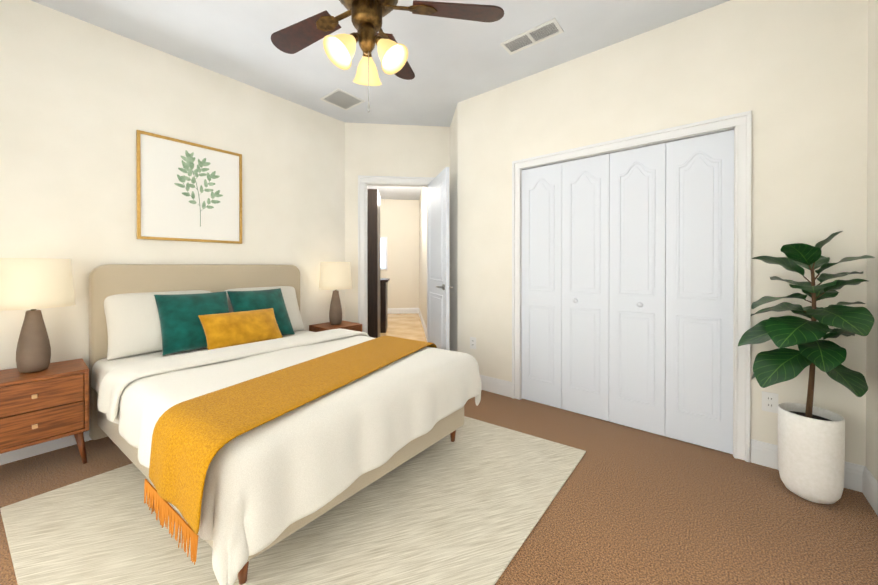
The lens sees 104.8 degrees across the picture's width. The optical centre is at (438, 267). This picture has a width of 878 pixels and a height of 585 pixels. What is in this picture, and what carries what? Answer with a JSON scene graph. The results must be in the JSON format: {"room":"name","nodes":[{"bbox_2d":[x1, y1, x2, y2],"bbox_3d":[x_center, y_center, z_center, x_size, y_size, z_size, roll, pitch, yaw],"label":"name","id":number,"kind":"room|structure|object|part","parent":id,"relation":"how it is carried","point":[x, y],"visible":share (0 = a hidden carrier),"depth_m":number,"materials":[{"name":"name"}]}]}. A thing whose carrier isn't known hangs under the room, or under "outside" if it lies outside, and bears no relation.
{"room":"bedroom","nodes":[
{"label":"bedroom","id":0,"kind":"room"},
{"bbox_2d":[0,0,344,369],"bbox_3d":[-2.198,-0.251,2.739,0.120,2.900,3.410,0,0,39],"label":"wall","id":1,"kind":"structure","parent":0,"point":[81,102],"depth_m":2.47,"materials":[{"name":"paint"}]},
{"bbox_2d":[136,130,241,243],"bbox_3d":[-2.036,-0.624,2.817,0.028,0.815,0.725,0,0,39],"label":"picture","id":2,"kind":"object","parent":1,"relation":"attached to","point":[188,191],"visible":1,"depth_m":2.77,"materials":[{"name":"white paper"}]},
{"bbox_2d":[31,0,729,199],"bbox_3d":[-0.556,-1.758,4.239,7.726,0.100,7.820,0,0,39],"label":"ceiling","id":3,"kind":"structure","parent":0,"point":[452,62],"depth_m":2.54,"materials":[{"name":"paint"}]},
{"bbox_2d":[320,88,364,110],"bbox_3d":[-0.980,-1.699,3.437,0.320,0.008,0.320,0,0,39],"label":"ceiling vent","id":4,"kind":"object","parent":3,"relation":"in","point":[341,99],"visible":1,"depth_m":3.43,"materials":[{"name":"white metal"}]},
{"bbox_2d":[271,0,503,111],"bbox_3d":[-0.380,-1.212,1.588,1.261,0.963,1.254,0,0,39],"label":"fan","id":5,"kind":"object","parent":3,"relation":"hanging from","point":[366,21],"visible":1,"depth_m":1.61,"materials":[{"name":"brown wood"}]},
{"bbox_3d":[-0.331,-0.878,1.590,0.014,0.295,0.013,0,0,39],"label":"pull chain","id":6,"kind":"part","parent":5,"relation":"part of","materials":[{"name":"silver metal"}]},
{"bbox_2d":[500,18,563,54],"bbox_3d":[0.679,-1.694,2.498,0.420,0.010,0.170,0,0,39],"label":"ceiling vent","id":7,"kind":"object","parent":3,"relation":"in","point":[535,35],"visible":1,"depth_m":2.49,"materials":[{"name":"white metal"}]},
{"bbox_2d":[345,122,449,349],"bbox_3d":[-0.395,-0.257,4.118,1.644,2.900,0.120,0,0,-6],"label":"wall","id":8,"kind":"structure","parent":0,"point":[395,150],"depth_m":4.02,"materials":[{"name":"paint"}]},
{"bbox_2d":[358,175,434,341],"bbox_3d":[-0.505,0.056,4.108,0.918,2.275,0.172,0,0,-6],"label":"door frame","id":9,"kind":"structure","parent":8,"relation":"attached to","point":[396,181],"depth_m":4.00,"materials":[{"name":"white wood"}]},
{"bbox_2d":[428,167,448,349],"bbox_3d":[-0.017,0.099,3.694,0.047,2.177,0.755,0,0,-16],"label":"bedroom door","id":10,"kind":"structure","parent":8,"relation":"in","point":[438,256],"depth_m":3.57,"materials":[{"name":"white wood"}]},
{"bbox_2d":[436,284,452,289],"bbox_3d":[0.056,0.196,3.437,0.145,0.060,0.150,0,0,-16],"label":"door handle","id":11,"kind":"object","parent":10,"relation":"attached to","point":[443,286],"depth_m":3.37,"materials":[{"name":"silver metal"}]},
{"bbox_2d":[380,313,426,341],"bbox_3d":[-1.571,1.232,6.558,4.800,0.100,5.200,0,0,-6],"label":"floor","id":12,"kind":"structure","parent":0,"point":[406,325],"depth_m":6.66,"materials":[{"name":"wood"}]},
{"bbox_2d":[367,189,389,337],"bbox_3d":[-1.997,0.010,5.805,2.200,2.349,1.800,0,0,-6],"label":"tall cabinet","id":13,"kind":"object","parent":12,"relation":"on","point":[377,294],"visible":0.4,"depth_m":5.01,"materials":[{"name":"brown wood"}]},
{"bbox_2d":[380,187,426,327],"bbox_3d":[-2.020,-0.269,6.698,6.359,2.900,6.732,0,0,39],"label":"wall","id":14,"kind":"structure","parent":0,"point":[403,226],"depth_m":8.61,"materials":[{"name":"beige paint"}]},
{"bbox_2d":[380,237,387,269],"bbox_3d":[-1.763,-0.357,8.526,0.920,0.840,0.030,0,0,-6],"label":"window","id":15,"kind":"structure","parent":14,"relation":"in","point":[382,253],"depth_m":8.56,"materials":[{"name":"white glass"}]},
{"bbox_2d":[388,308,426,338],"bbox_3d":[-1.290,1.109,7.264,5.765,0.140,3.178,0,0,39],"label":"baseboard","id":16,"kind":"structure","parent":14,"relation":"attached to","point":[401,310],"depth_m":8.60,"materials":[{"name":"white wood"}]},
{"bbox_2d":[0,390,877,584],"bbox_3d":[-0.337,1.254,1.766,4.246,0.100,4.240,0,0,39],"label":"floor carpet","id":17,"kind":"object","parent":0,"point":[630,506],"visible":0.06,"depth_m":1.64,"materials":[{"name":"brown carpet"}]},
{"bbox_2d":[0,358,88,463],"bbox_3d":[-2.427,0.913,2.028,0.390,0.580,0.430,0,0,39],"label":"nightstand","id":18,"kind":"object","parent":17,"relation":"on","point":[50,402],"visible":0.96,"depth_m":1.95,"materials":[{"name":"brown wood"}]},
{"bbox_2d":[0,258,75,372],"bbox_3d":[-2.435,0.284,2.032,0.344,0.675,0.344,0,0,39],"label":"lamp","id":19,"kind":"object","parent":18,"relation":"on","point":[33,284],"visible":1,"depth_m":1.97,"materials":[{"name":"fabric"}]},
{"bbox_3d":[-2.435,0.092,2.031,0.344,0.290,0.344,0,0,39],"label":"lamp shade","id":20,"kind":"part","parent":19,"relation":"part of","materials":[{"name":"beige fabric"}]},
{"bbox_2d":[88,264,481,584],"bbox_3d":[-1.048,0.588,2.330,2.162,1.224,1.782,0,0,39],"label":"bed","id":21,"kind":"object","parent":17,"relation":"on","point":[240,417],"visible":1,"depth_m":1.72,"materials":[{"name":"fabric"}]},
{"bbox_2d":[104,290,211,359],"bbox_3d":[-2.067,0.398,2.563,0.257,0.445,0.704,0,0,39],"label":"pillow","id":22,"kind":"object","parent":21,"relation":"on","point":[132,318],"depth_m":2.39,"materials":[{"name":"white fabric"}]},
{"bbox_3d":[-1.919,0.576,2.898,0.093,1.205,1.504,0,0,39],"label":"headboard","id":23,"kind":"part","parent":21,"relation":"part of","materials":[{"name":"fabric"}]},
{"bbox_2d":[225,286,304,330],"bbox_3d":[-1.612,0.395,3.122,0.257,0.445,0.704,0,0,39],"label":"pillow","id":24,"kind":"object","parent":21,"relation":"on","point":[289,295],"depth_m":3.12,"materials":[{"name":"fabric"}]},
{"bbox_3d":[-1.080,0.964,2.321,1.950,0.245,1.601,0,0,39],"label":"frame","id":25,"kind":"part","parent":21,"relation":"part of","materials":[{"name":"fabric"}]},
{"bbox_2d":[149,336,436,534],"bbox_3d":[-0.568,0.696,1.973,0.927,0.266,1.737,0,0,39],"label":"throw","id":26,"kind":"object","parent":21,"relation":"on","point":[226,445],"depth_m":1.40,"materials":[{"name":"fabric"}]},
{"bbox_2d":[0,416,585,584],"bbox_3d":[-0.612,1.197,1.937,2.103,0.011,2.378,0,0,39],"label":"rug","id":27,"kind":"object","parent":17,"relation":"on","point":[470,504],"visible":0.69,"depth_m":1.55,"materials":[{"name":"fabric"}]},
{"bbox_2d":[309,321,361,331],"bbox_3d":[-1.107,0.905,3.649,0.390,0.580,0.410,0,0,39],"label":"nightstand","id":28,"kind":"object","parent":17,"relation":"on","point":[342,325],"visible":0.21,"depth_m":3.59,"materials":[{"name":"brown wood"}]},
{"bbox_2d":[319,262,351,324],"bbox_3d":[-1.115,0.277,3.652,0.344,0.675,0.344,0,0,39],"label":"lamp","id":29,"kind":"object","parent":28,"relation":"on","point":[336,276],"visible":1,"depth_m":3.54,"materials":[{"name":"fabric"}]},
{"bbox_3d":[-1.115,0.084,3.651,0.344,0.290,0.344,0,0,39],"label":"lamp shade","id":30,"kind":"part","parent":29,"relation":"part of","materials":[{"name":"beige fabric"}]},
{"bbox_2d":[738,231,874,503],"bbox_3d":[1.898,0.510,1.782,0.485,1.384,0.451,0,0,39],"label":"plant","id":31,"kind":"object","parent":17,"relation":"on","point":[811,451],"visible":1,"depth_m":1.71,"materials":[{"name":"green plant"}]},
{"bbox_3d":[1.945,0.978,1.776,0.238,0.448,0.238,0,0,39],"label":"pot","id":32,"kind":"part","parent":31,"relation":"part of","materials":[{"name":"ceramic"}]},
{"bbox_2d":[450,103,457,351],"bbox_3d":[0.311,-0.256,3.825,0.300,2.900,0.608,0,0,-6],"label":"wall","id":33,"kind":"structure","parent":0,"point":[454,234],"depth_m":3.73,"materials":[{"name":"paint"}]},
{"bbox_2d":[458,0,867,465],"bbox_3d":[1.323,-0.250,2.664,2.816,2.900,0.120,0,0,39],"label":"wall","id":34,"kind":"structure","parent":0,"point":[792,75],"depth_m":2.09,"materials":[{"name":"paint"}]},
{"bbox_2d":[0,375,877,515],"bbox_3d":[-0.299,1.133,1.812,4.006,0.140,4.120,0,0,39],"label":"baseboard","id":35,"kind":"structure","parent":34,"relation":"attached to","point":[860,478],"depth_m":2.06,"materials":[{"name":"white wood"}]},
{"bbox_2d":[470,337,475,348],"bbox_3d":[0.340,0.756,3.386,0.072,0.116,0.007,0,0,39],"label":"electrical outlet","id":36,"kind":"object","parent":34,"relation":"attached to","point":[472,342],"visible":1,"depth_m":3.38,"materials":[{"name":"white plastic"}]},
{"bbox_2d":[522,130,733,453],"bbox_3d":[1.321,0.157,2.622,1.453,2.070,0.038,0,0,39],"label":"closet doors","id":37,"kind":"structure","parent":34,"relation":"in","point":[610,241],"depth_m":2.49,"materials":[{"name":"white wood"}]},
{"bbox_3d":[0.898,0.155,2.967,0.362,2.070,0.038,0,0,39],"label":"panel","id":38,"kind":"part","parent":37,"relation":"part of","materials":[{"name":"white wood"}]},
{"bbox_3d":[1.180,0.156,2.737,0.362,2.070,0.038,0,0,39],"label":"panel","id":39,"kind":"part","parent":37,"relation":"part of","materials":[{"name":"white wood"}]},
{"bbox_3d":[1.462,0.157,2.507,0.362,2.070,0.038,0,0,39],"label":"panel","id":40,"kind":"part","parent":37,"relation":"part of","materials":[{"name":"white wood"}]},
{"bbox_3d":[1.744,0.158,2.278,0.362,2.070,0.038,0,0,39],"label":"panel","id":41,"kind":"part","parent":37,"relation":"part of","materials":[{"name":"white wood"}]},
{"bbox_2d":[512,111,751,462],"bbox_3d":[1.336,0.117,2.640,1.609,2.165,0.144,0,0,39],"label":"trim","id":42,"kind":"structure","parent":34,"relation":"attached to","point":[740,124],"depth_m":2.13,"materials":[{"name":"white wood"}]},
{"bbox_2d":[762,391,777,412],"bbox_3d":[1.995,0.812,2.039,0.072,0.116,0.007,0,0,39],"label":"electrical outlet","id":43,"kind":"object","parent":34,"relation":"attached to","point":[769,402],"visible":1,"depth_m":2.04,"materials":[{"name":"white plastic"}]},
{"bbox_2d":[866,0,877,481],"bbox_3d":[1.165,-0.240,0.336,0.120,2.900,3.930,0,0,39],"label":"wall","id":44,"kind":"structure","parent":0,"point":[872,340],"depth_m":1.74,"materials":[{"name":"paint"}]}
]}

